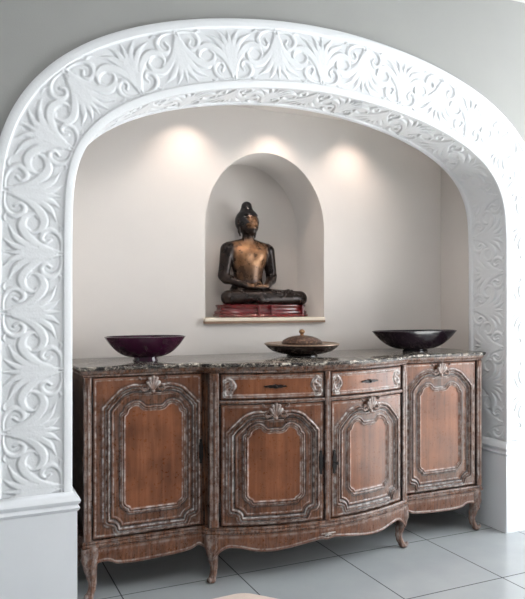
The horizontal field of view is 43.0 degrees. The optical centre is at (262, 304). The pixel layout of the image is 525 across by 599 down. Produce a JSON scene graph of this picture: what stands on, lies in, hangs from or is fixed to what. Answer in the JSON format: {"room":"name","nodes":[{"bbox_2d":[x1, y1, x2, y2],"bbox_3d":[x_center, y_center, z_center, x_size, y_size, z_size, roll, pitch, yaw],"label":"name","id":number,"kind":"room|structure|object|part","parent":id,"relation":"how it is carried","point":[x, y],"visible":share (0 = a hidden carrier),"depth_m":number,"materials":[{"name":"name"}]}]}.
{"room":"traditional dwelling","nodes":[
{"label":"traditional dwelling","id":0,"kind":"room"},
{"bbox_2d":[72,105,440,560],"bbox_3d":[-0.014,0.050,4.289,2.814,2.700,0.365,0,0,-25],"label":"wall","id":1,"kind":"structure","parent":0,"point":[349,213],"depth_m":4.21,"materials":[{"name":"white paint"}]},
{"bbox_2d":[203,316,324,323],"bbox_3d":[-0.046,0.094,4.246,0.814,0.034,0.376,0,0,-25],"label":"niche shelf","id":2,"kind":"object","parent":1,"relation":"attached to","point":[207,320],"visible":0.98,"depth_m":4.08,"materials":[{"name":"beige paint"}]},
{"bbox_2d":[213,201,307,317],"bbox_3d":[-0.011,-0.298,4.302,0.650,0.749,0.299,0,0,-30],"label":"statue","id":3,"kind":"object","parent":2,"relation":"on","point":[248,257],"visible":1,"depth_m":4.24,"materials":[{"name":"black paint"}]},
{"bbox_2d":[0,0,524,142],"bbox_3d":[-0.280,-0.250,3.361,7.500,3.300,0.098,0,0,-25],"label":"wall","id":4,"kind":"structure","parent":0,"point":[480,43],"depth_m":3.63,"materials":[{"name":"grey paint"}]},
{"bbox_2d":[0,486,80,598],"bbox_3d":[-1.142,1.122,3.211,0.413,0.556,0.652,0,0,-25],"label":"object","id":5,"kind":"structure","parent":4,"relation":"attached to","point":[38,533],"depth_m":2.94,"materials":[{"name":"white paint"}]},
{"bbox_2d":[0,18,524,498],"bbox_3d":[0.252,-0.043,3.712,3.298,2.885,0.335,0,0,-25],"label":"trim","id":6,"kind":"structure","parent":4,"relation":"attached to","point":[107,82],"depth_m":3.28,"materials":[{"name":"white paint"}]},
{"bbox_2d":[230,105,350,121],"bbox_3d":[0.156,-1.250,3.921,2.814,0.100,0.545,0,0,-25],"label":"ceiling","id":7,"kind":"structure","parent":0,"point":[269,108],"depth_m":4.13,"materials":[{"name":"white paint"}]},
{"bbox_2d":[77,510,524,598],"bbox_3d":[0.815,1.450,0.980,7.500,0.100,7.500,0,0,-25],"label":"floor","id":8,"kind":"structure","parent":0,"point":[444,557],"depth_m":3.51,"materials":[{"name":"grey tile"}]},
{"bbox_2d":[214,593,276,598],"bbox_3d":[0.053,1.393,2.900,1.229,0.011,0.470,0,0,24],"label":"floor mat","id":9,"kind":"object","parent":8,"relation":"on","point":[238,595],"visible":1,"depth_m":3.16,"materials":[{"name":"fabric"}]},
{"bbox_2d":[72,348,485,598],"bbox_3d":[0.199,0.846,3.771,2.486,1.108,0.744,0,0,-25],"label":"sideboard","id":10,"kind":"object","parent":8,"relation":"on","point":[269,451],"visible":0.98,"depth_m":3.38,"materials":[{"name":"brown wood"}]},
{"bbox_3d":[-0.995,1.269,3.579,0.094,0.262,0.096,0,0,-25],"label":"leg","id":11,"kind":"part","parent":10,"relation":"part of","materials":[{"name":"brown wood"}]},
{"bbox_3d":[-0.831,0.730,3.152,0.037,0.772,0.050,0,0,-25],"label":"corner post","id":12,"kind":"part","parent":10,"relation":"part of","materials":[{"name":"brown wood"}]},
{"bbox_3d":[-0.817,1.269,3.176,0.094,0.262,0.096,0,0,-25],"label":"leg","id":13,"kind":"part","parent":10,"relation":"part of","materials":[{"name":"brown wood"}]},
{"bbox_2d":[104,335,185,360],"bbox_3d":[-0.615,0.228,3.503,0.428,0.128,0.282,0,0,-25],"label":"bowl","id":14,"kind":"object","parent":10,"relation":"on","point":[140,347],"visible":1,"depth_m":3.41,"materials":[{"name":"purple paint"}]},
{"bbox_3d":[-0.564,0.730,3.284,0.550,0.768,0.057,0,0,-25],"label":"door","id":15,"kind":"part","parent":10,"relation":"part of","materials":[{"name":"brown wood"}]},
{"bbox_3d":[-0.313,0.740,3.373,0.028,0.124,0.009,0,0,-12],"label":"keyhole plate","id":16,"kind":"part","parent":10,"relation":"part of","materials":[{"name":"black metal"}]},
{"bbox_3d":[-0.251,1.269,3.373,0.094,0.262,0.096,0,0,-25],"label":"leg","id":17,"kind":"part","parent":10,"relation":"part of","materials":[{"name":"brown wood"}]},
{"bbox_3d":[-0.250,0.730,3.356,0.045,0.772,0.066,0,0,-25],"label":"corner post","id":18,"kind":"part","parent":10,"relation":"part of","materials":[{"name":"brown wood"}]},
{"bbox_3d":[0.051,0.489,3.400,0.559,0.019,0.067,0,0,-13],"label":"rail","id":19,"kind":"part","parent":10,"relation":"part of","materials":[{"name":"brown wood"}]},
{"bbox_3d":[0.048,0.412,3.410,0.551,0.131,0.077,0,0,-13],"label":"drawer","id":20,"kind":"part","parent":10,"relation":"part of","materials":[{"name":"brown wood"}]},
{"bbox_3d":[0.048,0.807,3.408,0.551,0.613,0.082,0,0,-13],"label":"door","id":21,"kind":"part","parent":10,"relation":"part of","materials":[{"name":"brown wood"}]},
{"bbox_3d":[0.067,0.412,3.372,0.121,0.023,0.021,0,0,-13],"label":"pull plate","id":22,"kind":"part","parent":10,"relation":"part of","materials":[{"name":"black metal"}]},
{"bbox_3d":[0.196,0.328,3.780,2.456,0.032,0.712,0,0,-25],"label":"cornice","id":23,"kind":"part","parent":10,"relation":"part of","materials":[{"name":"grey stone"}]},
{"bbox_3d":[0.195,1.135,3.780,2.452,0.037,0.710,0,0,-25],"label":"moulding","id":24,"kind":"part","parent":10,"relation":"part of","materials":[{"name":"brown wood"}]},
{"bbox_2d":[264,341,339,356],"bbox_3d":[0.228,0.256,3.847,0.436,0.072,0.436,0,0,-25],"label":"serving dish","id":25,"kind":"object","parent":10,"relation":"on","point":[290,350],"visible":0.88,"depth_m":3.70,"materials":[{"name":"brown paint"}]},
{"bbox_2d":[281,329,322,344],"bbox_3d":[0.228,0.200,3.847,0.238,0.120,0.238,0,0,-25],"label":"lid","id":26,"kind":"object","parent":25,"relation":"in","point":[301,339],"visible":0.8,"depth_m":3.77,"materials":[{"name":"wood"}]},
{"bbox_3d":[0.228,0.239,3.847,0.236,0.040,0.236,0,0,-25],"label":"pot","id":27,"kind":"part","parent":26,"relation":"part of","materials":[{"name":"wood"}]},
{"bbox_3d":[0.228,0.158,3.847,0.036,0.036,0.036,0,0,-25],"label":"knob","id":28,"kind":"part","parent":26,"relation":"part of","materials":[{"name":"brown wood"}]},
{"bbox_3d":[0.228,0.197,3.847,0.238,0.044,0.238,0,0,-25],"label":"domed lid","id":29,"kind":"part","parent":26,"relation":"part of","materials":[{"name":"wood"}]},
{"bbox_3d":[0.228,0.253,3.847,0.431,0.059,0.431,0,0,-25],"label":"dish","id":30,"kind":"part","parent":25,"relation":"part of","materials":[{"name":"brown paint"}]},
{"bbox_3d":[0.303,0.815,3.450,0.025,0.124,0.009,0,0,-23],"label":"keyhole plate","id":31,"kind":"part","parent":10,"relation":"part of","materials":[{"name":"black metal"}]},
{"bbox_3d":[0.333,0.730,3.481,0.032,0.772,0.050,0,0,-25],"label":"post","id":32,"kind":"part","parent":10,"relation":"part of","materials":[{"name":"brown wood"}]},
{"bbox_3d":[0.382,0.820,3.469,0.025,0.124,0.042,0,0,-25],"label":"keyhole plate","id":33,"kind":"part","parent":10,"relation":"part of","materials":[{"name":"black metal"}]},
{"bbox_3d":[0.571,0.412,3.650,0.547,0.131,0.076,0,0,-37],"label":"drawer","id":34,"kind":"part","parent":10,"relation":"part of","materials":[{"name":"brown wood"}]},
{"bbox_3d":[0.572,0.807,3.648,0.547,0.613,0.081,0,0,-37],"label":"door","id":35,"kind":"part","parent":10,"relation":"part of","materials":[{"name":"brown wood"}]},
{"bbox_3d":[0.577,0.489,3.642,0.557,0.019,0.066,0,0,-37],"label":"rail","id":36,"kind":"part","parent":10,"relation":"part of","materials":[{"name":"brown wood"}]},
{"bbox_3d":[0.587,0.412,3.610,0.121,0.023,0.021,0,0,-37],"label":"pull plate","id":37,"kind":"part","parent":10,"relation":"part of","materials":[{"name":"black metal"}]},
{"bbox_3d":[0.795,1.269,3.853,0.094,0.262,0.096,0,0,-25],"label":"leg","id":38,"kind":"part","parent":10,"relation":"part of","materials":[{"name":"brown wood"}]},
{"bbox_3d":[0.806,0.730,3.842,0.047,0.772,0.067,0,0,-25],"label":"corner post","id":39,"kind":"part","parent":10,"relation":"part of","materials":[{"name":"brown wood"}]},
{"bbox_2d":[372,329,456,351],"bbox_3d":[0.970,0.227,4.233,0.612,0.130,0.252,0,0,-25],"label":"bowl","id":40,"kind":"object","parent":10,"relation":"on","point":[407,340],"visible":1,"depth_m":4.13,"materials":[{"name":"black ceramic"}]},
{"bbox_3d":[1.064,0.730,4.033,0.546,0.768,0.057,0,0,-25],"label":"door","id":41,"kind":"part","parent":10,"relation":"part of","materials":[{"name":"brown wood"}]},
{"bbox_3d":[1.313,1.269,4.156,0.094,0.262,0.096,0,0,-25],"label":"leg","id":42,"kind":"part","parent":10,"relation":"part of","materials":[{"name":"brown wood"}]},
{"bbox_3d":[1.338,0.730,4.150,0.041,0.772,0.050,0,0,-25],"label":"corner post","id":43,"kind":"part","parent":10,"relation":"part of","materials":[{"name":"brown wood"}]},
{"bbox_2d":[441,167,468,349],"bbox_3d":[1.344,0.050,4.584,0.100,2.700,0.334,0,0,-25],"label":"wall","id":44,"kind":"structure","parent":0,"point":[454,226],"depth_m":4.55,"materials":[{"name":"white paint"}]},
{"bbox_2d":[451,436,524,533],"bbox_3d":[1.539,1.122,4.444,0.413,0.556,0.652,0,0,-25],"label":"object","id":45,"kind":"structure","parent":44,"relation":"attached to","point":[502,506],"depth_m":4.13,"materials":[{"name":"white paint"}]}
]}

